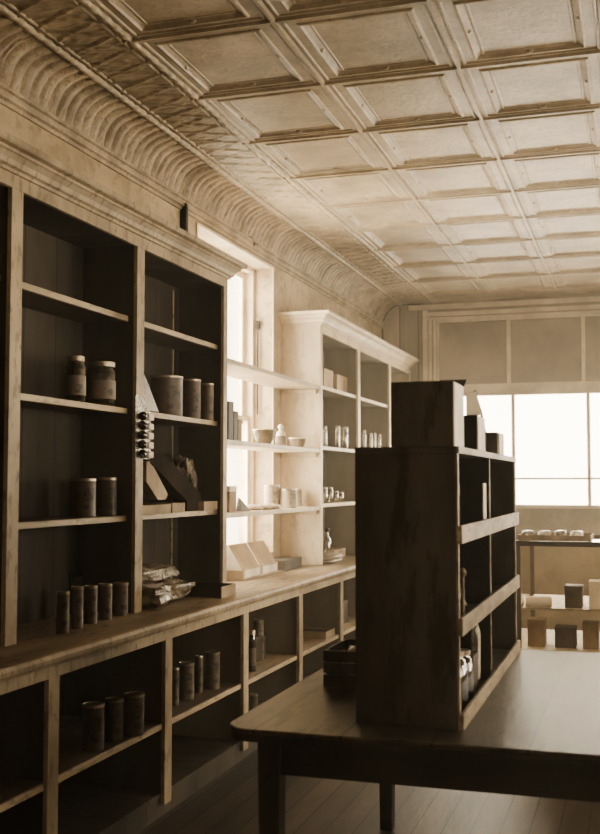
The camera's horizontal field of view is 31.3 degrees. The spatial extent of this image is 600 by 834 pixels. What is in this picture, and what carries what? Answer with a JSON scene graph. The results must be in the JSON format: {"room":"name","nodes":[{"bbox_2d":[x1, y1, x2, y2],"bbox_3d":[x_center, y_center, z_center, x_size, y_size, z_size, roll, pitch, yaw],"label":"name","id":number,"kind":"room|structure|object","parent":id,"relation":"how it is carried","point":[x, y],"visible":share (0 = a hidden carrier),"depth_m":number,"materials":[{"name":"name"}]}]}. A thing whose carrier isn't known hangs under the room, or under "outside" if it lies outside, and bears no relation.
{"room":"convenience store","nodes":[
{"label":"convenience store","id":0,"kind":"room"},
{"bbox_2d":[0,104,381,557],"bbox_3d":[-1.157,0.082,5.366,0.260,3.487,13.020,-1,-4,18],"label":"wall","id":1,"kind":"structure","parent":0,"point":[291,294],"depth_m":7.95,"materials":[{"name":"paint"}]},
{"bbox_2d":[180,203,187,231],"bbox_3d":[-0.690,-1.096,6.413,0.041,0.365,0.060,-1,-4,18],"label":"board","id":2,"kind":"object","parent":1,"relation":"attached to","point":[184,212],"visible":0.38,"depth_m":6.39,"materials":[{"name":"wood"}]},
{"bbox_2d":[0,82,384,328],"bbox_3d":[-1.024,-1.341,5.383,0.036,0.081,12.670,-1,-4,18],"label":"trim","id":3,"kind":"structure","parent":1,"relation":"attached to","point":[11,99],"depth_m":5.97,"materials":[{"name":"paint"}]},
{"bbox_2d":[0,13,397,320],"bbox_3d":[-0.946,-1.476,5.367,0.229,0.217,12.670,-1,-4,18],"label":"trim","id":4,"kind":"structure","parent":1,"relation":"attached to","point":[29,67],"depth_m":5.87,"materials":[{"name":"paint"}]},
{"bbox_2d":[196,222,273,556],"bbox_3d":[-0.484,-0.088,7.280,0.166,2.158,1.466,-1,-4,18],"label":"trim","id":5,"kind":"structure","parent":1,"relation":"attached to","point":[197,223],"depth_m":7.91,"materials":[{"name":"paint"}]},
{"bbox_2d":[227,267,259,545],"bbox_3d":[-0.587,-0.092,7.313,0.150,2.110,1.430,-1,-4,18],"label":"window","id":6,"kind":"structure","parent":1,"relation":"in","point":[245,276],"depth_m":7.96,"materials":[{"name":"glass"}]},
{"bbox_2d":[227,358,319,393],"bbox_3d":[-0.284,-0.259,7.195,0.305,0.060,1.906,-1,-4,18],"label":"wall shelf","id":7,"kind":"object","parent":1,"relation":"attached to","point":[235,369],"visible":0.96,"depth_m":7.29,"materials":[{"name":"paint"}]},
{"bbox_2d":[227,439,319,456],"bbox_3d":[-0.284,0.217,7.166,0.305,0.060,1.906,-1,-4,18],"label":"wall shelf","id":8,"kind":"object","parent":1,"relation":"attached to","point":[287,451],"visible":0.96,"depth_m":7.26,"materials":[{"name":"beige paint"}]},
{"bbox_2d":[227,401,233,439],"bbox_3d":[-0.439,0.025,6.448,0.054,0.236,0.085,-1,-4,18],"label":"carton","id":9,"kind":"object","parent":8,"relation":"on","point":[230,405],"visible":0.44,"depth_m":6.43,"materials":[{"name":"brown cardboard"}]},
{"bbox_2d":[233,411,237,439],"bbox_3d":[-0.414,0.057,6.526,0.054,0.182,0.072,-1,-4,18],"label":"carton","id":10,"kind":"object","parent":8,"relation":"on","point":[235,413],"visible":0.42,"depth_m":6.51,"materials":[{"name":"brown cardboard"}]},
{"bbox_2d":[238,419,241,440],"bbox_3d":[-0.392,0.083,6.593,0.054,0.138,0.068,-1,-4,18],"label":"carton","id":11,"kind":"object","parent":8,"relation":"on","point":[239,420],"visible":0.38,"depth_m":6.58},
{"bbox_2d":[252,429,275,443],"bbox_3d":[-0.240,0.135,7.171,0.157,0.104,0.178,1,-4,-11],"label":"enamel bowl","id":12,"kind":"object","parent":8,"relation":"on","point":[260,435],"visible":0.79,"depth_m":7.12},
{"bbox_2d":[275,424,286,444],"bbox_3d":[-0.134,0.129,7.523,0.084,0.159,0.084,-1,-4,18],"label":"bottle","id":13,"kind":"object","parent":8,"relation":"on","point":[280,439],"visible":0.92,"depth_m":7.49,"materials":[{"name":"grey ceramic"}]},
{"bbox_2d":[288,438,306,446],"bbox_3d":[-0.018,0.192,7.883,0.134,0.076,0.134,-1,-4,18],"label":"enamel bowl","id":14,"kind":"object","parent":8,"relation":"on","point":[298,442],"visible":0.78,"depth_m":7.84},
{"bbox_2d":[227,506,319,517],"bbox_3d":[-0.284,0.646,7.140,0.305,0.060,1.906,-1,-4,18],"label":"wall shelf","id":15,"kind":"object","parent":1,"relation":"attached to","point":[304,509],"visible":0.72,"depth_m":7.09,"materials":[{"name":"beige paint"}]},
{"bbox_2d":[227,486,236,511],"bbox_3d":[-0.431,0.499,6.511,0.054,0.158,0.122,-1,-4,18],"label":"paper packet","id":16,"kind":"object","parent":15,"relation":"on","point":[231,490],"visible":0.72,"depth_m":6.48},
{"bbox_2d":[236,498,250,511],"bbox_3d":[-0.351,0.545,6.680,0.040,0.085,0.189,-1,-4,18],"label":"price card","id":17,"kind":"object","parent":15,"relation":"on","point":[241,506],"visible":1,"depth_m":6.62,"materials":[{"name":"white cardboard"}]},
{"bbox_2d":[264,485,279,503],"bbox_3d":[-0.198,0.559,7.559,0.115,0.164,0.115,-1,-4,18],"label":"round tin","id":18,"kind":"object","parent":15,"relation":"on","point":[271,492],"visible":0.72,"depth_m":7.51,"materials":[{"name":"metal"}]},
{"bbox_2d":[280,489,296,507],"bbox_3d":[-0.081,0.574,7.562,0.123,0.136,0.123,-1,-4,18],"label":"round tin","id":19,"kind":"object","parent":15,"relation":"on","point":[288,497],"visible":0.95,"depth_m":7.51,"materials":[{"name":"metal"}]},
{"bbox_2d":[297,489,301,506],"bbox_3d":[-0.019,0.601,7.957,0.068,0.129,0.068,-1,-4,18],"label":"round tin","id":20,"kind":"object","parent":15,"relation":"on","point":[299,491],"visible":0.59,"depth_m":7.93,"materials":[{"name":"metal"}]},
{"bbox_2d":[0,0,599,305],"bbox_3d":[2.038,-1.668,4.457,6.844,0.144,13.020,-1,-4,18],"label":"ceiling","id":21,"kind":"structure","parent":0,"point":[437,151],"depth_m":5.49,"materials":[{"name":"metal"}]},
{"bbox_2d":[323,548,345,556],"bbox_3d":[0.261,1.121,8.809,0.144,0.070,0.354,-1,-4,18],"label":"tin box","id":22,"kind":"object","parent":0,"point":[326,550],"visible":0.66,"depth_m":8.74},
{"bbox_2d":[136,749,599,833],"bbox_3d":[2.038,1.791,4.247,6.844,0.060,13.020,-1,-4,18],"label":"floor","id":23,"kind":"structure","parent":0,"point":[228,804],"depth_m":4.87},
{"bbox_2d":[0,572,355,833],"bbox_3d":[-0.174,1.504,7.048,0.540,0.852,8.640,-1,-4,18],"label":"base cabinet","id":24,"kind":"object","parent":23,"relation":"on","point":[49,784],"visible":0.46,"depth_m":4.89,"materials":[{"name":"paint"}]},
{"bbox_2d":[0,777,42,803],"bbox_3d":[-1.313,1.310,3.491,0.498,0.024,0.978,-1,-4,18],"label":"shelf","id":25,"kind":"object","parent":24,"relation":"attached to","point":[13,790],"depth_m":3.80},
{"bbox_2d":[82,701,104,751],"bbox_3d":[-0.841,1.258,4.353,0.090,0.184,0.090,-1,-4,18],"label":"canister","id":26,"kind":"object","parent":24,"relation":"on","point":[93,711],"visible":1,"depth_m":4.32,"materials":[{"name":"metal"}]},
{"bbox_2d":[58,715,160,774],"bbox_3d":[-1.011,1.368,4.442,0.498,0.024,0.978,-1,-4,18],"label":"shelf","id":27,"kind":"object","parent":24,"relation":"attached to","point":[73,760],"depth_m":4.44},
{"bbox_2d":[105,697,123,741],"bbox_3d":[-0.783,1.274,4.511,0.077,0.173,0.077,-1,-4,18],"label":"paint can","id":28,"kind":"object","parent":24,"relation":"on","point":[113,705],"visible":1,"depth_m":4.48,"materials":[{"name":"metal"}]},
{"bbox_2d":[124,691,144,736],"bbox_3d":[-0.713,1.278,4.604,0.087,0.176,0.087,-1,-4,18],"label":"paint can","id":29,"kind":"object","parent":24,"relation":"on","point":[133,701],"visible":1,"depth_m":4.57,"materials":[{"name":"metal"}]},
{"bbox_2d":[172,667,178,705],"bbox_3d":[-0.611,1.312,5.215,0.044,0.181,0.044,-1,-4,18],"label":"can","id":30,"kind":"object","parent":24,"relation":"on","point":[175,670],"visible":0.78,"depth_m":5.20,"materials":[{"name":"metal"}]},
{"bbox_2d":[0,555,354,682],"bbox_3d":[-0.176,1.068,7.016,0.574,0.043,8.768,-1,-4,18],"label":"countertop","id":31,"kind":"structure","parent":24,"relation":"on","point":[37,647],"depth_m":4.70,"materials":[{"name":"paint"}]},
{"bbox_2d":[56,591,69,633],"bbox_3d":[-0.976,0.803,4.404,0.054,0.171,0.054,-1,-4,18],"label":"can","id":32,"kind":"object","parent":31,"relation":"on","point":[62,599],"visible":1,"depth_m":4.38,"materials":[{"name":"metal"}]},
{"bbox_2d":[69,571,82,613],"bbox_3d":[-1.050,0.836,5.141,0.014,0.195,0.220,-1,-4,18],"label":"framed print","id":33,"kind":"object","parent":31,"relation":"on","point":[75,578],"visible":0.36,"depth_m":5.07},
{"bbox_2d":[74,576,82,585],"bbox_3d":[-1.044,0.833,5.139,0.002,0.140,0.160,-1,-4,18],"label":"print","id":34,"kind":"object","parent":33,"relation":"attached to","point":[78,580],"depth_m":5.10},
{"bbox_2d":[71,586,83,628],"bbox_3d":[-0.947,0.809,4.551,0.052,0.177,0.052,-1,-4,18],"label":"can","id":35,"kind":"object","parent":31,"relation":"on","point":[76,591],"visible":1,"depth_m":4.53,"materials":[{"name":"metal"}]},
{"bbox_2d":[84,585,97,623],"bbox_3d":[-0.922,0.825,4.713,0.058,0.165,0.058,-1,-4,18],"label":"can","id":36,"kind":"object","parent":31,"relation":"on","point":[90,591],"visible":1,"depth_m":4.69,"materials":[{"name":"metal"}]},
{"bbox_2d":[98,583,112,619],"bbox_3d":[-0.883,0.835,4.852,0.064,0.161,0.064,-1,-4,18],"label":"can","id":37,"kind":"object","parent":31,"relation":"on","point":[104,589],"visible":1,"depth_m":4.83,"materials":[{"name":"metal"}]},
{"bbox_2d":[113,582,128,615],"bbox_3d":[-0.838,0.849,4.999,0.071,0.152,0.071,-1,-4,18],"label":"can","id":38,"kind":"object","parent":31,"relation":"on","point":[120,589],"visible":1,"depth_m":4.97,"materials":[{"name":"metal"}]},
{"bbox_2d":[0,128,247,646],"bbox_3d":[-1.040,-0.051,4.643,0.402,1.900,3.560,-1,-4,18],"label":"bookshelf","id":39,"kind":"object","parent":31,"relation":"on","point":[88,271],"depth_m":5.09,"materials":[{"name":"paint"}]},
{"bbox_2d":[20,401,118,414],"bbox_3d":[-1.106,-0.056,4.675,0.228,0.026,1.020,-1,-4,18],"label":"shelf","id":40,"kind":"object","parent":39,"relation":"attached to","point":[29,407],"depth_m":4.79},
{"bbox_2d":[18,515,122,521],"bbox_3d":[-1.106,0.454,4.644,0.228,0.026,1.020,-1,-4,18],"label":"shelf","id":41,"kind":"object","parent":39,"relation":"attached to","point":[21,518],"depth_m":4.75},
{"bbox_2d":[22,290,123,323],"bbox_3d":[-1.106,-0.500,4.702,0.228,0.026,1.020,-1,-4,18],"label":"shelf","id":42,"kind":"object","parent":39,"relation":"attached to","point":[47,304],"depth_m":4.81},
{"bbox_2d":[65,355,85,401],"bbox_3d":[-1.000,-0.168,4.771,0.090,0.210,0.090,-1,-4,18],"label":"glass jar","id":43,"kind":"object","parent":39,"relation":"on","point":[75,378],"visible":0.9,"depth_m":4.74,"materials":[{"name":"glass"}]},
{"bbox_2d":[72,478,95,517],"bbox_3d":[-0.977,0.366,4.845,0.106,0.176,0.106,-1,-4,18],"label":"tin","id":44,"kind":"object","parent":39,"relation":"on","point":[84,489],"visible":0.99,"depth_m":4.80,"materials":[{"name":"metal"}]},
{"bbox_2d":[87,361,115,405],"bbox_3d":[-0.925,-0.153,4.991,0.132,0.208,0.132,-1,-4,18],"label":"glass jar","id":45,"kind":"object","parent":39,"relation":"on","point":[101,383],"visible":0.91,"depth_m":4.94,"materials":[{"name":"glass"}]},
{"bbox_2d":[97,477,116,515],"bbox_3d":[-0.906,0.374,5.034,0.091,0.181,0.091,-1,-4,18],"label":"tin","id":46,"kind":"object","parent":39,"relation":"on","point":[107,486],"visible":0.98,"depth_m":5.00,"materials":[{"name":"metal"}]},
{"bbox_2d":[144,375,158,411],"bbox_3d":[-0.751,-0.119,5.301,0.006,0.177,0.235,-1,-4,18],"label":"card","id":47,"kind":"object","parent":39,"relation":"on","point":[149,401],"visible":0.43,"depth_m":5.29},
{"bbox_2d":[143,461,167,499],"bbox_3d":[-0.752,0.326,5.474,0.050,0.199,0.258,-1,-4,18],"label":"display card","id":48,"kind":"object","parent":39,"relation":"on","point":[153,487],"visible":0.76,"depth_m":5.42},
{"bbox_2d":[143,504,170,514],"bbox_3d":[-0.820,0.463,5.367,0.200,0.045,0.390,-1,-4,18],"label":"carton","id":49,"kind":"object","parent":39,"relation":"on","point":[147,508],"visible":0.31,"depth_m":5.37,"materials":[{"name":"brown cardboard"}]},
{"bbox_2d":[143,502,184,512],"bbox_3d":[-0.731,0.477,5.647,0.200,0.050,0.160,-1,-4,18],"label":"carton","id":50,"kind":"object","parent":39,"relation":"on","point":[176,507],"visible":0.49,"depth_m":5.61,"materials":[{"name":"brown cardboard"}]},
{"bbox_2d":[149,375,182,415],"bbox_3d":[-0.725,-0.110,5.803,0.183,0.220,0.183,-1,-4,18],"label":"tin","id":51,"kind":"object","parent":39,"relation":"on","point":[166,390],"visible":0.79,"depth_m":5.73,"materials":[{"name":"metal"}]},
{"bbox_2d":[143,453,200,510],"bbox_3d":[-0.688,0.353,5.701,0.075,0.305,0.648,-1,-4,18],"label":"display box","id":52,"kind":"object","parent":39,"relation":"on","point":[178,487],"visible":0.66,"depth_m":5.69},
{"bbox_2d":[144,328,213,350],"bbox_3d":[-0.769,-0.435,5.761,0.228,0.026,1.088,-1,-4,18],"label":"shelf","id":53,"kind":"object","parent":39,"relation":"attached to","point":[162,339],"depth_m":5.92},
{"bbox_2d":[151,418,209,425],"bbox_3d":[-0.769,0.009,5.734,0.228,0.026,1.088,-1,-4,18],"label":"shelf","id":54,"kind":"object","parent":39,"relation":"attached to","point":[157,421],"depth_m":5.92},
{"bbox_2d":[175,452,197,489],"bbox_3d":[-0.661,0.364,6.109,0.138,0.333,0.256,-1,-4,10],"label":"paper bag","id":55,"kind":"object","parent":39,"relation":"on","point":[185,465],"visible":0.36,"depth_m":6.04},
{"bbox_2d":[183,379,200,418],"bbox_3d":[-0.612,-0.099,6.058,0.104,0.228,0.104,-1,-4,18],"label":"tin","id":56,"kind":"object","parent":39,"relation":"on","point":[191,387],"visible":0.8,"depth_m":6.02,"materials":[{"name":"metal"}]},
{"bbox_2d":[202,383,213,420],"bbox_3d":[-0.528,-0.086,6.140,0.070,0.213,0.070,-1,-4,18],"label":"tin","id":57,"kind":"object","parent":39,"relation":"on","point":[207,388],"visible":0.94,"depth_m":6.11,"materials":[{"name":"metal"}]},
{"bbox_2d":[198,501,217,510],"bbox_3d":[-0.589,0.503,6.063,0.180,0.050,0.200,-1,-4,18],"label":"carton","id":58,"kind":"object","parent":39,"relation":"on","point":[203,505],"visible":0.48,"depth_m":6.00,"materials":[{"name":"brown cardboard"}]},
{"bbox_2d":[142,582,173,607],"bbox_3d":[-0.777,0.882,5.313,0.289,0.123,0.400,0,-3,2],"label":"bag","id":59,"kind":"object","parent":31,"relation":"on","point":[154,594],"visible":0.56,"depth_m":5.19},
{"bbox_2d":[154,579,194,599],"bbox_3d":[-0.726,0.906,5.608,0.271,0.112,0.364,-2,-4,27],"label":"bag","id":60,"kind":"object","parent":31,"relation":"on","point":[180,588],"visible":0.34,"depth_m":5.57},
{"bbox_2d":[142,562,179,581],"bbox_3d":[-0.800,0.817,5.593,0.198,0.092,0.690,-1,-4,12],"label":"bag","id":61,"kind":"object","parent":60,"relation":"on","point":[152,572],"visible":0.61,"depth_m":5.54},
{"bbox_2d":[184,582,235,598],"bbox_3d":[-0.503,0.945,5.836,0.245,0.062,0.210,-1,-4,18],"label":"tray","id":62,"kind":"object","parent":31,"relation":"on","point":[200,589],"visible":0.74,"depth_m":5.74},
{"bbox_2d":[226,543,260,579],"bbox_3d":[-0.382,0.934,6.944,0.157,0.218,0.339,-1,-4,18],"label":"display box","id":63,"kind":"object","parent":31,"relation":"on","point":[241,563],"visible":0.84,"depth_m":6.84,"materials":[{"name":"cardboard"}]},
{"bbox_2d":[226,565,260,579],"bbox_3d":[-0.370,1.006,6.938,0.130,0.072,0.335,-1,-4,18],"label":"tray","id":64,"kind":"object","parent":63,"relation":"on","point":[234,572],"depth_m":6.79,"materials":[{"name":"wood"}]},
{"bbox_2d":[246,540,277,575],"bbox_3d":[-0.278,0.954,7.271,0.157,0.218,0.342,-1,-4,18],"label":"carton","id":65,"kind":"object","parent":31,"relation":"on","point":[260,551],"visible":0.64,"depth_m":7.25,"materials":[{"name":"cardboard"}]},
{"bbox_2d":[261,561,277,575],"bbox_3d":[-0.266,1.026,7.265,0.130,0.072,0.338,-1,-4,18],"label":"tray","id":66,"kind":"object","parent":65,"relation":"on","point":[267,567],"depth_m":7.23,"materials":[{"name":"wood"}]},
{"bbox_2d":[274,556,301,570],"bbox_3d":[-0.125,1.055,7.717,0.169,0.070,0.394,-1,-4,18],"label":"tin box","id":67,"kind":"object","parent":31,"relation":"on","point":[284,562],"visible":0.67,"depth_m":7.65,"materials":[{"name":"brown metal"}]},
{"bbox_2d":[323,557,341,563],"bbox_3d":[0.203,1.108,8.298,0.208,0.035,0.505,-1,-4,18],"label":"parcel","id":68,"kind":"object","parent":31,"relation":"on","point":[326,561],"visible":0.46,"depth_m":8.12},
{"bbox_2d":[323,553,342,559],"bbox_3d":[0.212,1.081,8.322,0.208,0.035,0.509,-1,-4,18],"label":"parcel","id":69,"kind":"object","parent":68,"relation":"on","point":[325,555],"visible":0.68,"depth_m":8.21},
{"bbox_2d":[278,310,418,564],"bbox_3d":[0.542,0.252,9.619,0.402,1.900,3.440,-1,-4,18],"label":"bookshelf","id":70,"kind":"object","parent":31,"relation":"on","point":[316,340],"visible":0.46,"depth_m":9.02,"materials":[{"name":"beige paint"}]},
{"bbox_2d":[323,368,332,387],"bbox_3d":[0.183,-0.299,8.649,0.104,0.165,0.266,-1,-4,18],"label":"carton","id":71,"kind":"object","parent":70,"relation":"on","point":[327,374],"visible":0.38,"depth_m":8.61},
{"bbox_2d":[323,390,349,398],"bbox_3d":[0.169,-0.202,8.662,0.258,0.026,1.118,-1,-4,18],"label":"shelf","id":72,"kind":"object","parent":70,"relation":"attached to","point":[327,394],"depth_m":8.85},
{"bbox_2d":[323,501,353,503],"bbox_3d":[0.169,0.701,8.607,0.258,0.026,1.118,-1,-4,18],"label":"shelf","id":73,"kind":"object","parent":70,"relation":"attached to","point":[324,502],"depth_m":8.76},
{"bbox_2d":[333,374,346,391],"bbox_3d":[0.318,-0.268,9.072,0.104,0.154,0.389,-1,-4,18],"label":"carton","id":74,"kind":"object","parent":70,"relation":"on","point":[339,382],"visible":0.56,"depth_m":8.97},
{"bbox_2d":[360,400,384,407],"bbox_3d":[0.529,-0.133,9.793,0.258,0.026,1.140,-1,-4,18],"label":"shelf","id":75,"kind":"object","parent":70,"relation":"attached to","point":[363,403],"depth_m":10.01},
{"bbox_2d":[179,661,193,700],"bbox_3d":[-0.567,1.319,5.348,0.076,0.183,0.076,-1,-4,18],"label":"can","id":76,"kind":"object","parent":24,"relation":"on","point":[186,668],"visible":1,"depth_m":5.32,"materials":[{"name":"metal"}]},
{"bbox_2d":[195,655,202,692],"bbox_3d":[-0.522,1.328,5.533,0.042,0.188,0.042,-1,-4,18],"label":"can","id":77,"kind":"object","parent":24,"relation":"on","point":[198,658],"visible":1,"depth_m":5.52,"materials":[{"name":"metal"}]},
{"bbox_2d":[172,680,238,716],"bbox_3d":[-0.708,1.426,5.394,0.498,0.024,0.978,-1,-4,18],"label":"shelf","id":78,"kind":"object","parent":24,"relation":"attached to","point":[207,697],"depth_m":5.39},
{"bbox_2d":[205,650,219,689],"bbox_3d":[-0.460,1.331,5.631,0.080,0.193,0.080,-1,-4,18],"label":"can","id":79,"kind":"object","parent":24,"relation":"on","point":[212,657],"visible":1,"depth_m":5.60,"materials":[{"name":"metal"}]},
{"bbox_2d":[248,630,255,671],"bbox_3d":[-0.275,1.342,6.146,0.046,0.234,0.046,-1,-4,18],"label":"bottle","id":80,"kind":"object","parent":24,"relation":"on","point":[252,639],"visible":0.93,"depth_m":6.13,"materials":[{"name":"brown glass"}]},
{"bbox_2d":[250,693,257,709],"bbox_3d":[-0.278,1.729,6.472,0.049,0.112,0.049,-1,-4,18],"label":"can","id":81,"kind":"object","parent":24,"relation":"on","point":[253,696],"visible":0.8,"depth_m":6.45,"materials":[{"name":"metal"}]},
{"bbox_2d":[254,619,263,659],"bbox_3d":[-0.251,1.364,6.566,0.062,0.241,0.062,-1,-4,18],"label":"tin","id":82,"kind":"object","parent":24,"relation":"on","point":[258,623],"visible":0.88,"depth_m":6.54,"materials":[{"name":"metal"}]},
{"bbox_2d":[255,634,265,661],"bbox_3d":[-0.393,1.408,6.493,0.284,0.144,0.324,-1,-4,18],"label":"wooden box","id":83,"kind":"object","parent":24,"relation":"on","point":[259,639],"visible":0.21,"depth_m":6.51,"materials":[{"name":"brown wood"}]},
{"bbox_2d":[248,653,294,678],"bbox_3d":[-0.407,1.483,6.340,0.498,0.024,0.968,-1,-4,18],"label":"shelf","id":84,"kind":"object","parent":24,"relation":"attached to","point":[272,662],"depth_m":6.41,"materials":[{"name":"paint"}]},
{"bbox_2d":[303,627,334,638],"bbox_3d":[0.071,1.519,7.534,0.300,0.050,0.220,-1,-4,18],"label":"carton","id":85,"kind":"object","parent":24,"relation":"on","point":[308,632],"visible":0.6,"depth_m":7.43,"materials":[{"name":"brown cardboard"}]},
{"bbox_2d":[303,634,336,650],"bbox_3d":[-0.111,1.540,7.273,0.498,0.024,0.948,-1,-4,18],"label":"shelf","id":86,"kind":"object","parent":24,"relation":"attached to","point":[308,644],"depth_m":7.24,"materials":[{"name":"paint"}]},
{"bbox_2d":[343,599,347,623],"bbox_3d":[0.264,1.500,8.249,0.174,0.174,0.174,-1,-4,18],"label":"carton","id":87,"kind":"object","parent":24,"relation":"on","point":[345,601],"visible":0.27,"depth_m":8.24,"materials":[{"name":"brown cardboard"}]},
{"bbox_2d":[343,616,355,630],"bbox_3d":[0.185,1.597,8.205,0.498,0.024,0.968,-1,-4,18],"label":"shelf","id":88,"kind":"object","parent":24,"relation":"attached to","point":[350,625],"depth_m":8.15,"materials":[{"name":"paint"}]},
{"bbox_2d":[229,649,599,833],"bbox_3d":[0.895,1.336,3.691,1.810,0.780,1.770,-1,-4,18],"label":"work table","id":89,"kind":"object","parent":23,"relation":"on","point":[536,733],"visible":0.62,"depth_m":3.14,"materials":[{"name":"brown wood"}]},
{"bbox_2d":[323,639,355,688],"bbox_3d":[0.228,0.892,3.873,0.215,0.128,0.290,-1,-4,18],"label":"crate","id":90,"kind":"object","parent":89,"relation":"on","point":[336,672],"visible":0.46,"depth_m":3.75,"materials":[{"name":"brown wood"}]},
{"bbox_2d":[355,446,520,730],"bbox_3d":[0.554,0.545,3.906,0.323,0.825,1.550,-1,-4,18],"label":"shelf rack","id":91,"kind":"object","parent":89,"relation":"on","point":[411,546],"visible":0.97,"depth_m":3.19,"materials":[{"name":"brown wood"}]},
{"bbox_2d":[391,379,466,446],"bbox_3d":[0.400,-0.014,3.293,0.195,0.218,0.223,-1,-4,18],"label":"wooden crate","id":92,"kind":"object","parent":91,"relation":"on","point":[423,413],"visible":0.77,"depth_m":3.19,"materials":[{"name":"brown wood"}]},
{"bbox_2d":[460,568,466,616],"bbox_3d":[0.500,0.548,3.286,0.024,0.169,0.024,-1,-4,18],"label":"bottle","id":93,"kind":"object","parent":91,"relation":"on","point":[463,572],"visible":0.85,"depth_m":3.28,"materials":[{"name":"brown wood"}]},
{"bbox_2d":[460,649,468,712],"bbox_3d":[0.479,0.815,3.303,0.080,0.190,0.080,-1,-4,18],"label":"glass jar","id":94,"kind":"object","parent":91,"relation":"on","point":[464,669],"visible":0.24,"depth_m":3.27,"materials":[{"name":"glass"}]},
{"bbox_2d":[460,648,473,701],"bbox_3d":[0.523,0.833,3.441,0.070,0.170,0.070,-1,-4,18],"label":"glass jar","id":95,"kind":"object","parent":91,"relation":"on","point":[466,657],"visible":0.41,"depth_m":3.42,"materials":[{"name":"glass"}]},
{"bbox_2d":[459,483,486,525],"bbox_3d":[0.581,0.321,3.854,0.170,0.166,0.073,-1,-4,18],"label":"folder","id":96,"kind":"object","parent":91,"relation":"on","point":[472,497],"visible":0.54,"depth_m":3.81,"materials":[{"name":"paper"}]},
{"bbox_2d":[469,651,478,693],"bbox_3d":[0.506,0.865,3.633,0.184,0.130,0.124,-1,-4,18],"label":"carton","id":97,"kind":"object","parent":91,"relation":"on","point":[474,655],"visible":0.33,"depth_m":3.61,"materials":[{"name":"brown cardboard"}]},
{"bbox_2d":[464,415,484,450],"bbox_3d":[0.540,0.059,3.677,0.168,0.118,0.170,-1,-4,18],"label":"carton","id":98,"kind":"object","parent":91,"relation":"on","point":[474,425],"visible":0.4,"depth_m":3.58,"materials":[{"name":"cardboard"}]},
{"bbox_2d":[466,391,481,414],"bbox_3d":[0.586,-0.046,3.602,0.053,0.082,0.004,-1,-4,18],"label":"card","id":99,"kind":"object","parent":98,"relation":"on","point":[472,402],"visible":1,"depth_m":3.60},
{"bbox_2d":[471,624,480,679],"bbox_3d":[0.607,0.819,3.688,0.032,0.229,0.055,-1,-4,18],"label":"bottle","id":100,"kind":"object","parent":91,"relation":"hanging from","point":[475,633],"visible":0.5,"depth_m":3.67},
{"bbox_2d":[486,432,503,454],"bbox_3d":[0.738,0.106,4.182,0.098,0.085,0.183,-1,-4,18],"label":"carton","id":101,"kind":"object","parent":91,"relation":"on","point":[494,441],"visible":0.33,"depth_m":4.09,"materials":[{"name":"brown cardboard"}]},
{"bbox_2d":[516,535,599,652],"bbox_3d":[2.024,1.327,6.581,1.282,1.150,0.920,-1,-4,18],"label":"shelf unit","id":102,"kind":"object","parent":23,"relation":"on","point":[525,554],"visible":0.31,"depth_m":6.50,"materials":[{"name":"brown wood"}]},
{"bbox_2d":[527,617,546,646],"bbox_3d":[1.437,1.300,6.480,0.104,0.160,0.154,-1,-4,18],"label":"carton","id":103,"kind":"object","parent":102,"relation":"on","point":[537,626],"visible":1,"depth_m":6.41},
{"bbox_2d":[524,596,551,606],"bbox_3d":[1.422,1.105,6.397,0.155,0.064,0.064,0,-3,3],"label":"paper roll","id":104,"kind":"object","parent":102,"relation":"on","point":[529,601],"visible":1,"depth_m":6.37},
{"bbox_2d":[518,532,593,541],"bbox_3d":[1.560,0.728,6.507,0.420,0.034,0.390,-1,-4,18],"label":"wooden tray","id":105,"kind":"object","parent":102,"relation":"on","point":[587,537],"visible":0.86,"depth_m":6.33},
{"bbox_2d":[522,594,599,611],"bbox_3d":[2.022,1.155,6.587,1.212,0.012,0.790,-1,-4,18],"label":"shelf","id":106,"kind":"object","parent":102,"relation":"attached to","point":[558,601],"depth_m":6.44,"materials":[{"name":"paint"}]},
{"bbox_2d":[554,624,576,648],"bbox_3d":[1.599,1.317,6.428,0.124,0.120,0.154,-1,-4,18],"label":"carton","id":107,"kind":"object","parent":102,"relation":"on","point":[565,635],"visible":1,"depth_m":6.36,"materials":[{"name":"brown cardboard"}]},
{"bbox_2d":[564,584,583,607],"bbox_3d":[1.646,1.074,6.427,0.104,0.130,0.154,-1,-4,18],"label":"carton","id":108,"kind":"object","parent":102,"relation":"on","point":[573,592],"visible":1,"depth_m":6.36,"materials":[{"name":"brown cardboard"}]},
{"bbox_2d":[582,620,599,649],"bbox_3d":[1.737,1.299,6.385,0.094,0.150,0.154,-1,-4,18],"label":"carton","id":109,"kind":"object","parent":102,"relation":"on","point":[590,628],"visible":1,"depth_m":6.32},
{"bbox_2d":[588,579,599,608],"bbox_3d":[1.770,1.057,6.389,0.084,0.160,0.154,-1,-4,18],"label":"carton","id":110,"kind":"object","parent":102,"relation":"on","point":[593,584],"visible":1,"depth_m":6.32,"materials":[{"name":"cardboard"}]},
{"bbox_2d":[383,294,599,630],"bbox_3d":[3.987,0.388,10.407,6.494,3.487,0.120,-1,-4,18],"label":"wall","id":111,"kind":"structure","parent":0,"point":[555,567],"depth_m":10.76,"materials":[{"name":"paint"}]},
{"bbox_2d":[403,305,405,351],"bbox_3d":[1.107,0.498,11.246,0.025,3.370,0.012,-1,-4,18],"label":"trim","id":112,"kind":"structure","parent":111,"relation":"attached to","point":[404,306],"depth_m":11.33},
{"bbox_2d":[408,296,599,380],"bbox_3d":[4.103,0.444,10.281,6.200,3.360,0.045,-1,-4,18],"label":"trim","id":113,"kind":"structure","parent":111,"relation":"attached to","point":[427,322],"depth_m":11.08,"materials":[{"name":"paint"}]},
{"bbox_2d":[437,312,599,508],"bbox_3d":[4.247,-0.099,10.323,5.930,1.980,0.120,-1,-4,18],"label":"window","id":114,"kind":"structure","parent":111,"relation":"in","point":[553,354],"depth_m":10.97,"materials":[{"name":"glass"}]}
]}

